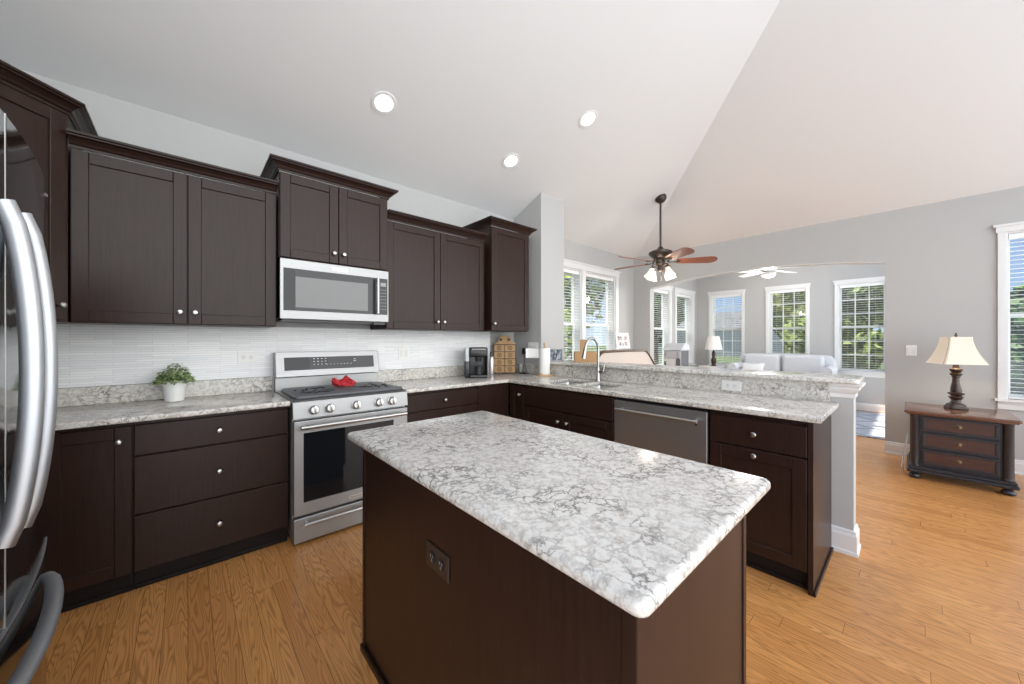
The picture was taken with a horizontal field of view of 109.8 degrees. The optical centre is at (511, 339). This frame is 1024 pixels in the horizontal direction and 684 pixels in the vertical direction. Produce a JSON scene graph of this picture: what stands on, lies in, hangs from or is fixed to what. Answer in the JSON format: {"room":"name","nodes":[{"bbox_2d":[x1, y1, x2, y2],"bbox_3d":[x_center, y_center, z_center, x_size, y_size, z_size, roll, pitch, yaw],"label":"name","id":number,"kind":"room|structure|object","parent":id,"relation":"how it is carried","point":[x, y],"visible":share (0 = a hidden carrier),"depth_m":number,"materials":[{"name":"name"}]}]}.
{"room":"kitchen","nodes":[
{"label":"kitchen","id":0,"kind":"room"},
{"bbox_2d":[20,69,513,416],"bbox_3d":[-1.530,-0.100,3.130,4.055,2.800,0.140,0,0,-42],"label":"wall","id":1,"kind":"structure","parent":0,"point":[112,118],"depth_m":2.54,"materials":[{"name":"grey paint"}]},
{"bbox_2d":[0,59,97,323],"bbox_3d":[-2.506,-0.664,1.685,0.668,1.145,0.700,0,0,-42],"label":"upper cabinet","id":2,"kind":"object","parent":1,"relation":"attached to","point":[41,113],"visible":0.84,"depth_m":1.79,"materials":[{"name":"brown wood"}]},
{"bbox_2d":[66,128,278,327],"bbox_3d":[-2.057,-0.584,2.283,0.914,0.983,0.411,0,0,-42],"label":"upper cabinet","id":3,"kind":"object","parent":1,"relation":"attached to","point":[150,246],"visible":1,"depth_m":2.12,"materials":[{"name":"brown wood"}]},
{"bbox_2d":[57,324,489,390],"bbox_3d":[-1.622,0.200,2.946,3.668,0.600,0.010,0,0,-42],"label":"wall tile","id":4,"kind":"structure","parent":1,"relation":"attached to","point":[88,355],"depth_m":2.52,"materials":[{"name":"tile"}]},
{"bbox_2d":[237,353,256,361],"bbox_3d":[-1.944,0.128,2.644,0.118,0.068,0.007,0,0,-42],"label":"electrical outlet","id":5,"kind":"object","parent":4,"relation":"attached to","point":[241,357],"visible":1,"depth_m":2.64,"materials":[{"name":"white plastic"}]},
{"bbox_2d":[398,347,409,359],"bbox_3d":[-1.037,0.130,3.461,0.118,0.115,0.008,0,0,-42],"label":"switch plate","id":6,"kind":"object","parent":4,"relation":"attached to","point":[403,353],"visible":1,"depth_m":3.46,"materials":[{"name":"white plastic"}]},
{"bbox_2d":[260,153,398,270],"bbox_3d":[-1.413,-0.894,2.824,0.881,0.656,0.471,0,0,-42],"label":"upper cabinet","id":7,"kind":"object","parent":1,"relation":"attached to","point":[320,222],"visible":0.98,"depth_m":2.65,"materials":[{"name":"brown wood"}]},
{"bbox_2d":[276,258,387,324],"bbox_3d":[-1.410,-0.344,2.826,0.758,0.440,0.458,0,0,-42],"label":"microwave","id":8,"kind":"object","parent":7,"relation":"attached to","point":[306,291],"visible":0.99,"depth_m":2.65,"materials":[{"name":"silver metal"}]},
{"bbox_2d":[370,209,487,331],"bbox_3d":[-0.760,-0.584,3.451,1.036,0.983,0.411,0,0,-42],"label":"upper cabinet","id":9,"kind":"object","parent":1,"relation":"attached to","point":[436,279],"visible":0.97,"depth_m":3.30,"materials":[{"name":"brown wood"}]},
{"bbox_2d":[463,216,536,331],"bbox_3d":[-0.131,-0.662,3.964,0.659,1.140,0.491,0,0,-42],"label":"upper cabinet","id":10,"kind":"object","parent":1,"relation":"attached to","point":[506,252],"visible":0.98,"depth_m":3.79,"materials":[{"name":"brown wood"}]},
{"bbox_2d":[0,0,1023,257],"bbox_3d":[1.315,-2.338,2.261,7.380,1.884,5.400,0,0,-42],"label":"ceiling","id":11,"kind":"structure","parent":0,"point":[751,117],"depth_m":2.90,"materials":[{"name":"white paint"}]},
{"bbox_2d":[371,91,396,114],"bbox_3d":[-0.952,-1.760,2.677,0.184,0.075,0.170,0,0,-42],"label":"recessed light","id":12,"kind":"object","parent":11,"relation":"in","point":[382,102],"visible":1,"depth_m":2.67,"materials":[{"name":"white plastic"}]},
{"bbox_2d":[502,154,519,168],"bbox_3d":[-0.009,-1.756,3.537,0.184,0.075,0.170,0,0,-42],"label":"recessed light","id":13,"kind":"object","parent":11,"relation":"in","point":[510,161],"visible":1,"depth_m":3.54,"materials":[{"name":"white"}]},
{"bbox_2d":[579,110,597,127],"bbox_3d":[0.700,-2.027,3.306,0.184,0.075,0.170,0,0,-42],"label":"recessed light","id":14,"kind":"object","parent":11,"relation":"in","point":[588,118],"visible":1,"depth_m":3.30,"materials":[{"name":"white"}]},
{"bbox_2d":[614,194,717,281],"bbox_3d":[1.955,-1.363,4.883,1.337,1.160,1.278,0,0,-42],"label":"ceiling fan","id":15,"kind":"object","parent":11,"relation":"hanging from","point":[660,255],"visible":1,"depth_m":4.76,"materials":[{"name":"brown wood"}]},
{"bbox_2d":[46,410,1023,683],"bbox_3d":[2.610,1.360,3.191,10.650,0.120,6.050,0,0,-42],"label":"floor","id":16,"kind":"structure","parent":0,"point":[933,593],"depth_m":1.73,"materials":[{"name":"brown wood"}]},
{"bbox_2d":[0,109,63,683],"bbox_3d":[-1.330,0.410,0.532,0.815,1.780,1.030,0,0,-42],"label":"refrigerator","id":17,"kind":"object","parent":16,"relation":"on","point":[31,597],"visible":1,"depth_m":0.78,"materials":[{"name":"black metal"}]},
{"bbox_2d":[46,422,133,612],"bbox_3d":[-2.445,0.859,1.767,0.850,0.882,0.632,0,0,-42],"label":"base cabinet","id":18,"kind":"object","parent":16,"relation":"on","point":[90,486],"visible":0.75,"depth_m":1.76,"materials":[{"name":"brown wood"}]},
{"bbox_2d":[55,376,289,430],"bbox_3d":[-2.192,0.347,1.996,1.549,0.138,0.657,0,0,-42],"label":"countertop","id":19,"kind":"structure","parent":18,"relation":"on","point":[80,407],"depth_m":2.15,"materials":[{"name":"stone"}]},
{"bbox_2d":[151,363,195,401],"bbox_3d":[-2.140,0.265,2.283,0.216,0.239,0.203,0,0,-42],"label":"potted plant","id":20,"kind":"object","parent":19,"relation":"on","point":[173,387],"visible":1,"depth_m":2.25,"materials":[{"name":"green plant"}]},
{"bbox_2d":[134,406,287,588],"bbox_3d":[-1.873,0.859,2.282,0.687,0.882,0.632,0,0,-42],"label":"base cabinet","id":21,"kind":"object","parent":16,"relation":"on","point":[210,489],"visible":1,"depth_m":2.04,"materials":[{"name":"brown wood"}]},
{"bbox_2d":[273,351,407,544],"bbox_3d":[-1.284,0.698,2.727,0.774,1.205,0.738,0,0,-42],"label":"gas range","id":22,"kind":"object","parent":16,"relation":"on","point":[325,468],"depth_m":2.45,"materials":[{"name":"silver metal"}]},
{"bbox_2d":[331,375,356,385],"bbox_3d":[-1.320,0.318,2.825,0.185,0.086,0.088,0,0,-22],"label":"cloth","id":23,"kind":"object","parent":22,"relation":"on","point":[345,381],"visible":1,"depth_m":2.80,"materials":[{"name":"red fabric"}]},
{"bbox_2d":[405,383,507,422],"bbox_3d":[-0.615,0.859,3.415,1.120,0.882,0.632,0,0,-42],"label":"base cabinet","id":24,"kind":"object","parent":16,"relation":"on","point":[493,398],"visible":0.27,"depth_m":3.16,"materials":[{"name":"brown wood"}]},
{"bbox_2d":[377,363,838,423],"bbox_3d":[0.380,0.340,2.750,1.722,0.152,2.979,0,0,-42],"label":"countertop","id":25,"kind":"structure","parent":24,"relation":"on","point":[804,401],"depth_m":2.80,"materials":[{"name":"stone"}]},
{"bbox_2d":[464,347,487,377],"bbox_3d":[-0.377,0.230,3.739,0.227,0.310,0.279,0,0,-12],"label":"coffee maker","id":26,"kind":"object","parent":25,"relation":"on","point":[476,358],"visible":1,"depth_m":3.66,"materials":[{"name":"black plastic"}]},
{"bbox_2d":[469,374,487,377],"bbox_3d":[-0.347,0.369,3.693,0.180,0.030,0.140,0,0,-12],"label":"drip tray","id":27,"kind":"object","parent":26,"relation":"on","point":[470,375],"depth_m":3.63,"materials":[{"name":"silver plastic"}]},
{"bbox_2d":[489,351,493,373],"bbox_3d":[-0.230,0.257,4.052,0.062,0.255,0.062,0,0,-42],"label":"bottle","id":28,"kind":"object","parent":25,"relation":"on","point":[491,358],"visible":0.99,"depth_m":4.03,"materials":[{"name":"silver metal"}]},
{"bbox_2d":[493,336,515,372],"bbox_3d":[-0.085,0.167,4.171,0.260,0.436,0.086,0,0,0],"label":"drawer box","id":29,"kind":"object","parent":25,"relation":"on","point":[504,350],"visible":0.99,"depth_m":4.13,"materials":[{"name":"brown wood"}]},
{"bbox_2d":[518,364,523,372],"bbox_3d":[0.105,0.335,4.165,0.068,0.100,0.068,0,0,-42],"label":"drinking glass","id":30,"kind":"object","parent":25,"relation":"on","point":[520,366],"visible":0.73,"depth_m":4.14,"materials":[{"name":"white"}]},
{"bbox_2d":[526,342,552,376],"bbox_3d":[0.310,0.205,3.904,0.275,0.358,0.167,0,0,40],"label":"paper towel holder","id":31,"kind":"object","parent":25,"relation":"on","point":[543,354],"visible":1,"depth_m":3.83,"materials":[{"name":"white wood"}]},
{"bbox_2d":[559,382,612,388],"bbox_3d":[0.646,0.501,3.216,0.373,0.168,0.673,0,0,-42],"label":"sink","id":32,"kind":"object","parent":25,"relation":"in","point":[568,383],"visible":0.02,"depth_m":3.31,"materials":[{"name":"silver metal"}]},
{"bbox_2d":[581,337,604,380],"bbox_3d":[0.743,0.179,3.348,0.245,0.412,0.090,0,0,-28],"label":"faucet","id":33,"kind":"object","parent":25,"relation":"on","point":[598,371],"visible":0.99,"depth_m":3.38,"materials":[{"name":"grey metal"}]},
{"bbox_2d":[722,380,740,391],"bbox_3d":[1.607,0.335,2.638,0.007,0.074,0.128,0,0,-42],"label":"electrical outlet","id":34,"kind":"object","parent":25,"relation":"attached to","point":[726,384],"visible":1,"depth_m":2.64,"materials":[{"name":"white plastic"}]},
{"bbox_2d":[510,383,524,419],"bbox_3d":[0.254,0.859,3.655,0.632,0.882,0.196,0,0,-42],"label":"base cabinet","id":35,"kind":"object","parent":16,"relation":"on","point":[517,405],"visible":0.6,"depth_m":3.47,"materials":[{"name":"brown wood"}]},
{"bbox_2d":[348,411,770,683],"bbox_3d":[0.015,0.842,1.249,0.714,0.916,1.320,0,0,-42],"label":"kitchen island","id":36,"kind":"object","parent":16,"relation":"on","point":[575,558],"visible":1,"depth_m":0.89,"materials":[{"name":"brown wood"}]},
{"bbox_2d":[427,540,448,583],"bbox_3d":[-0.221,0.650,1.060,0.008,0.074,0.126,0,0,-42],"label":"electrical outlet","id":37,"kind":"object","parent":36,"relation":"attached to","point":[437,560],"visible":1,"depth_m":1.05,"materials":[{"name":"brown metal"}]},
{"bbox_2d":[429,550,435,564],"bbox_3d":[-0.240,0.650,1.077,0.002,0.039,0.040,0,0,-42],"label":"socket","id":38,"kind":"object","parent":37,"relation":"attached to","point":[432,553],"depth_m":1.07,"materials":[{"name":"black plastic"}]},
{"bbox_2d":[437,558,444,572],"bbox_3d":[-0.205,0.650,1.039,0.002,0.039,0.040,0,0,-42],"label":"socket","id":39,"kind":"object","parent":37,"relation":"attached to","point":[440,561],"depth_m":1.04,"materials":[{"name":"black plastic"}]},
{"bbox_2d":[524,382,615,441],"bbox_3d":[0.643,0.859,3.222,0.632,0.882,0.962,0,0,-42],"label":"base cabinet","id":40,"kind":"object","parent":16,"relation":"on","point":[588,414],"visible":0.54,"depth_m":2.98,"materials":[{"name":"brown wood"}]},
{"bbox_2d":[600,349,655,364],"bbox_3d":[1.331,0.713,5.023,1.847,1.175,0.596,0,0,-42],"label":"settee","id":41,"kind":"object","parent":16,"relation":"on","point":[637,356],"visible":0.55,"depth_m":4.84,"materials":[{"name":"beige fabric"}]},
{"bbox_2d":[615,333,629,348],"bbox_3d":[1.489,0.012,4.893,0.225,0.214,0.088,0,0,-22],"label":"sign","id":42,"kind":"object","parent":41,"relation":"on","point":[621,339],"visible":1,"depth_m":4.87,"materials":[{"name":"white paper"}]},
{"bbox_2d":[614,397,709,464],"bbox_3d":[1.172,0.862,2.607,0.659,0.877,0.650,0,0,-42],"label":"dishwasher","id":43,"kind":"object","parent":16,"relation":"on","point":[680,431],"visible":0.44,"depth_m":2.38,"materials":[{"name":"silver metal"}]},
{"bbox_2d":[663,343,689,365],"bbox_3d":[3.264,0.682,7.165,0.400,1.235,0.370,0,0,-42],"label":"house","id":44,"kind":"object","parent":16,"relation":"on","point":[675,354],"visible":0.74,"depth_m":7.04,"materials":[{"name":"grey paint"}]},
{"bbox_2d":[710,409,833,597],"bbox_3d":[1.579,0.859,2.192,0.644,0.882,0.500,0,0,-42],"label":"base cabinet","id":45,"kind":"object","parent":16,"relation":"on","point":[788,531],"visible":0.87,"depth_m":1.95,"materials":[{"name":"brown wood"}]},
{"bbox_2d":[856,411,884,439],"bbox_3d":[4.868,1.295,6.415,2.340,0.010,2.780,0,0,-42],"label":"rug","id":46,"kind":"object","parent":16,"relation":"on","point":[868,424],"visible":0.02,"depth_m":5.50,"materials":[{"name":"white fabric"}]},
{"bbox_2d":[698,365,725,367],"bbox_3d":[4.473,0.934,8.064,0.540,0.710,0.537,0,0,-42],"label":"side table","id":47,"kind":"object","parent":46,"relation":"on","point":[717,366],"visible":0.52,"depth_m":7.87,"materials":[{"name":"white paint"}]},
{"bbox_2d":[705,336,722,365],"bbox_3d":[4.500,0.249,8.034,0.350,0.660,0.350,0,0,-42],"label":"table lamp","id":48,"kind":"object","parent":47,"relation":"on","point":[713,343],"visible":0.99,"depth_m":7.94,"materials":[{"name":"white fabric"}]},
{"bbox_2d":[727,353,837,373],"bbox_3d":[5.251,0.787,7.043,0.850,1.005,1.640,0,0,-42],"label":"sofa","id":49,"kind":"object","parent":46,"relation":"on","point":[825,364],"visible":0.31,"depth_m":6.94,"materials":[{"name":"grey fabric"}]},
{"bbox_2d":[742,362,764,369],"bbox_3d":[4.807,0.641,7.208,0.195,0.369,0.400,0,0,-42],"label":"cushion","id":50,"kind":"object","parent":49,"relation":"on","point":[749,366],"visible":0.23,"depth_m":7.17,"materials":[{"name":"white fabric"}]},
{"bbox_2d":[744,354,780,370],"bbox_3d":[5.123,0.570,7.372,0.200,0.560,0.620,0,0,-42],"label":"cushion","id":51,"kind":"object","parent":49,"relation":"on","point":[772,362],"depth_m":7.23,"materials":[{"name":"grey fabric"}]},
{"bbox_2d":[783,355,824,372],"bbox_3d":[5.565,0.570,6.881,0.200,0.560,0.620,0,0,-42],"label":"cushion","id":52,"kind":"object","parent":49,"relation":"on","point":[791,363],"depth_m":6.80,"materials":[{"name":"grey fabric"}]},
{"bbox_2d":[901,433,907,469],"bbox_3d":[4.071,1.148,3.734,0.755,0.299,0.042,0,0,-41],"label":"lamp cord","id":53,"kind":"object","parent":16,"relation":"on","point":[904,450],"visible":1,"depth_m":3.76,"materials":[{"name":"white plastic"}]},
{"bbox_2d":[904,402,1022,495],"bbox_3d":[4.195,0.981,3.400,0.676,0.638,0.657,0,0,-42],"label":"dresser","id":54,"kind":"object","parent":16,"relation":"on","point":[975,445],"visible":0.99,"depth_m":3.20,"materials":[{"name":"black wood"}]},
{"bbox_2d":[925,333,989,409],"bbox_3d":[4.278,0.296,3.468,0.315,0.730,0.315,0,0,28],"label":"table lamp","id":55,"kind":"object","parent":54,"relation":"on","point":[956,351],"visible":1,"depth_m":3.42,"materials":[{"name":"beige fabric"}]},
{"bbox_2d":[564,239,633,349],"bbox_3d":[1.230,-0.090,5.737,2.735,2.780,0.160,0,0,-42],"label":"wall","id":56,"kind":"structure","parent":0,"point":[573,251],"depth_m":6.21,"materials":[{"name":"grey paint"}]},
{"bbox_2d":[564,259,584,358],"bbox_3d":[0.664,-0.241,5.189,1.038,1.842,0.204,0,0,-42],"label":"window","id":57,"kind":"structure","parent":56,"relation":"in","point":[578,328],"depth_m":5.47,"materials":[{"name":"white paint"}]},
{"bbox_2d":[564,268,578,359],"bbox_3d":[0.694,-0.232,5.208,0.832,1.616,0.056,0,0,-42],"label":"window blind","id":58,"kind":"object","parent":57,"relation":"attached to","point":[568,271],"visible":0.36,"depth_m":5.36,"materials":[{"name":"white plastic"}]},
{"bbox_2d":[584,264,620,349],"bbox_3d":[1.421,-0.241,5.871,0.998,1.842,0.204,0,0,-42],"label":"window","id":59,"kind":"structure","parent":56,"relation":"in","point":[591,269],"depth_m":6.08,"materials":[{"name":"white paint"}]},
{"bbox_2d":[586,273,612,351],"bbox_3d":[1.399,-0.232,5.843,0.792,1.616,0.056,0,0,-42],"label":"window blind","id":60,"kind":"object","parent":59,"relation":"attached to","point":[588,275],"visible":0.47,"depth_m":5.81,"materials":[{"name":"white plastic"}]},
{"bbox_2d":[669,279,696,366],"bbox_3d":[3.362,-0.200,7.871,3.290,3.000,0.160,0,0,-42],"label":"wall","id":61,"kind":"structure","parent":0,"point":[691,285],"depth_m":8.56,"materials":[{"name":"grey paint"}]},
{"bbox_2d":[654,286,672,364],"bbox_3d":[3.042,-0.241,7.546,1.126,1.842,0.204,0,0,-42],"label":"window","id":62,"kind":"structure","parent":61,"relation":"in","point":[668,289],"depth_m":7.82,"materials":[{"name":"white paint"}]},
{"bbox_2d":[654,289,667,363],"bbox_3d":[3.046,-0.232,7.541,0.852,1.616,0.056,0,0,-42],"label":"window blind","id":63,"kind":"object","parent":62,"relation":"attached to","point":[655,291],"visible":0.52,"depth_m":7.69,"materials":[{"name":"white plastic"}]},
{"bbox_2d":[674,287,695,366],"bbox_3d":[3.956,-0.241,8.369,1.106,1.842,0.204,0,0,-42],"label":"window","id":64,"kind":"structure","parent":61,"relation":"in","point":[689,335],"depth_m":8.62,"materials":[{"name":"white paint"}]},
{"bbox_2d":[677,294,690,363],"bbox_3d":[3.960,-0.232,8.364,0.832,1.616,0.056,0,0,-42],"label":"window blind","id":65,"kind":"object","parent":64,"relation":"attached to","point":[678,295],"visible":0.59,"depth_m":8.38,"materials":[{"name":"white plastic"}]},
{"bbox_2d":[514,192,855,530],"bbox_3d":[1.111,-0.195,3.526,0.400,2.990,3.285,0,0,-42],"label":"wall","id":66,"kind":"structure","parent":0,"point":[545,213],"depth_m":4.14,"materials":[{"name":"grey paint"}]},
{"bbox_2d":[520,348,528,373],"bbox_3d":[0.137,0.240,4.168,0.099,0.290,0.238,0,0,-5],"label":"charger","id":67,"kind":"object","parent":66,"relation":"attached to","point":[523,349],"visible":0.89,"depth_m":4.24,"materials":[{"name":"black plastic"}]},
{"bbox_2d":[528,342,537,348],"bbox_3d":[0.244,0.085,4.183,0.008,0.115,0.165,0,0,-42],"label":"switch plate","id":68,"kind":"object","parent":66,"relation":"attached to","point":[534,345],"visible":0.56,"depth_m":4.17,"materials":[{"name":"white plastic"}]},
{"bbox_2d":[537,360,863,383],"bbox_3d":[1.292,0.247,3.198,0.370,0.030,2.613,0,0,-42],"label":"bar","id":69,"kind":"object","parent":66,"relation":"on","point":[783,375],"visible":0.94,"depth_m":2.65,"materials":[{"name":"stone"}]},
{"bbox_2d":[550,349,562,360],"bbox_3d":[0.476,0.167,4.006,0.175,0.134,0.061,0,0,10],"label":"photo frame","id":70,"kind":"object","parent":69,"relation":"on","point":[555,354],"visible":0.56,"depth_m":3.98,"materials":[{"name":"grey"}]},
{"bbox_2d":[574,340,596,361],"bbox_3d":[0.788,0.114,3.893,0.230,0.235,0.121,0,0,4],"label":"cardboard box","id":71,"kind":"object","parent":69,"relation":"on","point":[590,356],"visible":0.85,"depth_m":3.83,"materials":[{"name":"brown cardboard"}]},
{"bbox_2d":[831,524,860,557],"bbox_3d":[2.080,1.225,2.248,0.174,0.150,0.132,0,0,-42],"label":"baseboard","id":72,"kind":"structure","parent":66,"relation":"attached to","point":[843,540],"depth_m":2.19,"materials":[{"name":"white paint"}]},
{"bbox_2d":[828,382,865,398],"bbox_3d":[2.087,0.309,2.241,0.214,0.091,0.152,0,0,-42],"label":"trim","id":73,"kind":"structure","parent":66,"relation":"attached to","point":[839,390],"depth_m":2.19,"materials":[{"name":"white paint"}]},
{"bbox_2d":[697,264,884,404],"bbox_3d":[5.789,-0.200,7.514,0.160,3.000,3.620,0,0,-42],"label":"wall","id":74,"kind":"structure","parent":0,"point":[821,278],"depth_m":7.35,"materials":[{"name":"grey paint"}]},
{"bbox_2d":[707,289,745,367],"bbox_3d":[4.991,-0.229,8.359,0.204,1.817,0.795,0,0,-42],"label":"window","id":75,"kind":"structure","parent":74,"relation":"in","point":[712,308],"depth_m":8.37,"materials":[{"name":"white paint"}]},
{"bbox_2d":[712,294,740,364],"bbox_3d":[4.986,-0.232,8.355,0.056,1.616,0.601,0,0,-42],"label":"window blind","id":76,"kind":"object","parent":75,"relation":"attached to","point":[733,295],"visible":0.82,"depth_m":8.34,"materials":[{"name":"white plastic"}]},
{"bbox_2d":[764,283,810,354],"bbox_3d":[5.753,-0.229,7.513,0.204,1.817,0.788,0,0,-42],"label":"window","id":77,"kind":"structure","parent":74,"relation":"in","point":[806,286],"depth_m":7.51,"materials":[{"name":"white paint"}]},
{"bbox_2d":[770,289,805,353],"bbox_3d":[5.748,-0.232,7.509,0.056,1.616,0.594,0,0,-42],"label":"window blind","id":78,"kind":"object","parent":77,"relation":"attached to","point":[793,290],"visible":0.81,"depth_m":7.54,"materials":[{"name":"white plastic"}]},
{"bbox_2d":[833,276,884,377],"bbox_3d":[6.495,-0.229,6.688,0.204,1.817,0.792,0,0,-42],"label":"window","id":79,"kind":"structure","parent":74,"relation":"in","point":[838,298],"depth_m":6.79,"materials":[{"name":"white paint"}]},
{"bbox_2d":[840,282,884,371],"bbox_3d":[6.491,-0.232,6.684,0.056,1.616,0.598,0,0,-42],"label":"window blind","id":80,"kind":"object","parent":79,"relation":"attached to","point":[877,283],"visible":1,"depth_m":6.66,"materials":[{"name":"white plastic"}]},
{"bbox_2d":[634,186,1023,460],"bbox_3d":[3.954,-0.105,4.650,0.140,2.810,5.420,0,0,-42],"label":"wall","id":81,"kind":"structure","parent":0,"point":[940,259],"depth_m":3.98,"materials":[{"name":"grey paint"}]},
{"bbox_2d":[650,262,884,288],"bbox_3d":[3.406,-0.956,5.258,0.138,0.124,2.843,0,0,-42],"label":"trim","id":82,"kind":"structure","parent":81,"relation":"attached to","point":[845,263],"depth_m":5.03,"materials":[{"name":"white paint"}]},
{"bbox_2d":[856,402,884,412],"bbox_3d":[4.517,1.231,6.469,3.130,0.138,3.470,0,0,-42],"label":"baseboard","id":83,"kind":"structure","parent":81,"relation":"attached to","point":[859,406],"depth_m":6.55,"materials":[{"name":"white paint"}]},
{"bbox_2d":[906,345,916,355],"bbox_3d":[4.438,0.117,4.002,0.008,0.118,0.083,0,0,-42],"label":"light switch","id":84,"kind":"object","parent":81,"relation":"attached to","point":[911,350],"visible":1,"depth_m":4.00,"materials":[{"name":"white plastic"}]},
{"bbox_2d":[885,441,1023,474],"bbox_3d":[3.948,1.231,4.537,0.021,0.138,5.260,0,0,-42],"label":"baseboard","id":85,"kind":"structure","parent":81,"relation":"attached to","point":[895,448],"depth_m":4.05,"materials":[{"name":"white paint"}]},
{"bbox_2d":[993,221,1023,410],"bbox_3d":[5.197,-0.229,3.243,0.204,1.817,1.051,0,0,-42],"label":"window","id":86,"kind":"structure","parent":81,"relation":"in","point":[1003,230],"depth_m":3.54,"materials":[{"name":"white paint"}]},
{"bbox_2d":[1008,232,1023,399],"bbox_3d":[5.192,-0.232,3.239,0.056,1.616,0.857,0,0,-42],"label":"window blind","id":87,"kind":"object","parent":86,"relation":"attached to","point":[1014,236],"visible":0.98,"depth_m":3.52,"materials":[{"name":"white plastic"}]},
{"bbox_3d":[4.573,-1.750,6.526,3.370,0.100,3.820,0,0,-42],"label":"ceiling","id":88,"kind":"structure","parent":0,"visible":0},
{"bbox_2d":[738,267,796,277],"bbox_3d":[4.370,-1.377,6.047,1.307,0.644,1.261,0,0,-42],"label":"ceiling fan","id":89,"kind":"object","parent":88,"relation":"hanging from","point":[766,273],"visible":0.62,"depth_m":6.10,"materials":[{"name":"white paint"}]},
{"label":"outside","id":90,"kind":"structure","parent":0,"visible":0},
{"bbox_2d":[565,346,883,369],"bbox_3d":[8.542,1.800,27.875,130.000,0.200,150.000,0,0,-42],"label":"lawn","id":91,"kind":"structure","parent":90,"point":[727,359],"depth_m":33.08,"materials":[{"name":"green plant"}]},
{"bbox_2d":[564,273,571,359],"bbox_3d":[0.512,-0.662,11.441,3.479,4.744,3.257,0,0,1],"label":"tree","id":92,"kind":"object","parent":91,"relation":"on","point":[567,315],"visible":0.02,"depth_m":11.23,"materials":[{"name":"green plant"}]},
{"bbox_2d":[564,321,571,358],"bbox_3d":[-0.082,-0.350,32.222,11.800,4.100,7.800,0,0,-42],"label":"house","id":93,"kind":"structure","parent":91,"relation":"on","point":[565,348],"depth_m":32.06,"materials":[{"name":"beige"}]},
{"bbox_2d":[564,274,604,358],"bbox_3d":[2.562,-1.642,15.369,3.487,6.700,4.225,0,0,-42],"label":"tree","id":94,"kind":"object","parent":91,"relation":"on","point":[602,295],"visible":0.11,"depth_m":14.61,"materials":[{"name":"green plant"}]},
{"bbox_2d":[654,293,684,364],"bbox_3d":[7.460,-0.799,18.275,3.079,5.015,3.673,0,0,-15],"label":"tree","id":95,"kind":"object","parent":91,"relation":"on","point":[657,324],"visible":0.11,"depth_m":17.81,"materials":[{"name":"green plant"}]},
{"bbox_2d":[654,311,781,356],"bbox_3d":[23.813,-0.750,42.299,8.800,4.900,15.800,0,0,-42],"label":"house","id":96,"kind":"structure","parent":91,"relation":"on","point":[727,322],"depth_m":37.99,"materials":[{"name":"grey"}]},
{"bbox_2d":[773,292,804,352],"bbox_3d":[11.758,-0.715,15.438,2.394,4.843,2.682,0,0,-42],"label":"tree","id":97,"kind":"object","parent":91,"relation":"on","point":[790,296],"visible":0.3,"depth_m":15.19,"materials":[{"name":"green plant"}]},
{"bbox_2d":[778,285,883,368],"bbox_3d":[8.916,-0.676,9.960,2.866,4.764,2.632,0,0,-42],"label":"tree","id":98,"kind":"object","parent":91,"relation":"on","point":[860,349],"visible":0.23,"depth_m":9.40,"materials":[{"name":"green plant"}]},
{"bbox_2d":[1010,284,1023,394],"bbox_3d":[12.886,0.118,8.973,2.558,3.486,2.662,0,0,31],"label":"tree","id":99,"kind":"object","parent":91,"relation":"on","point":[1016,349],"visible":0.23,"depth_m":8.52,"materials":[{"name":"green plant"}]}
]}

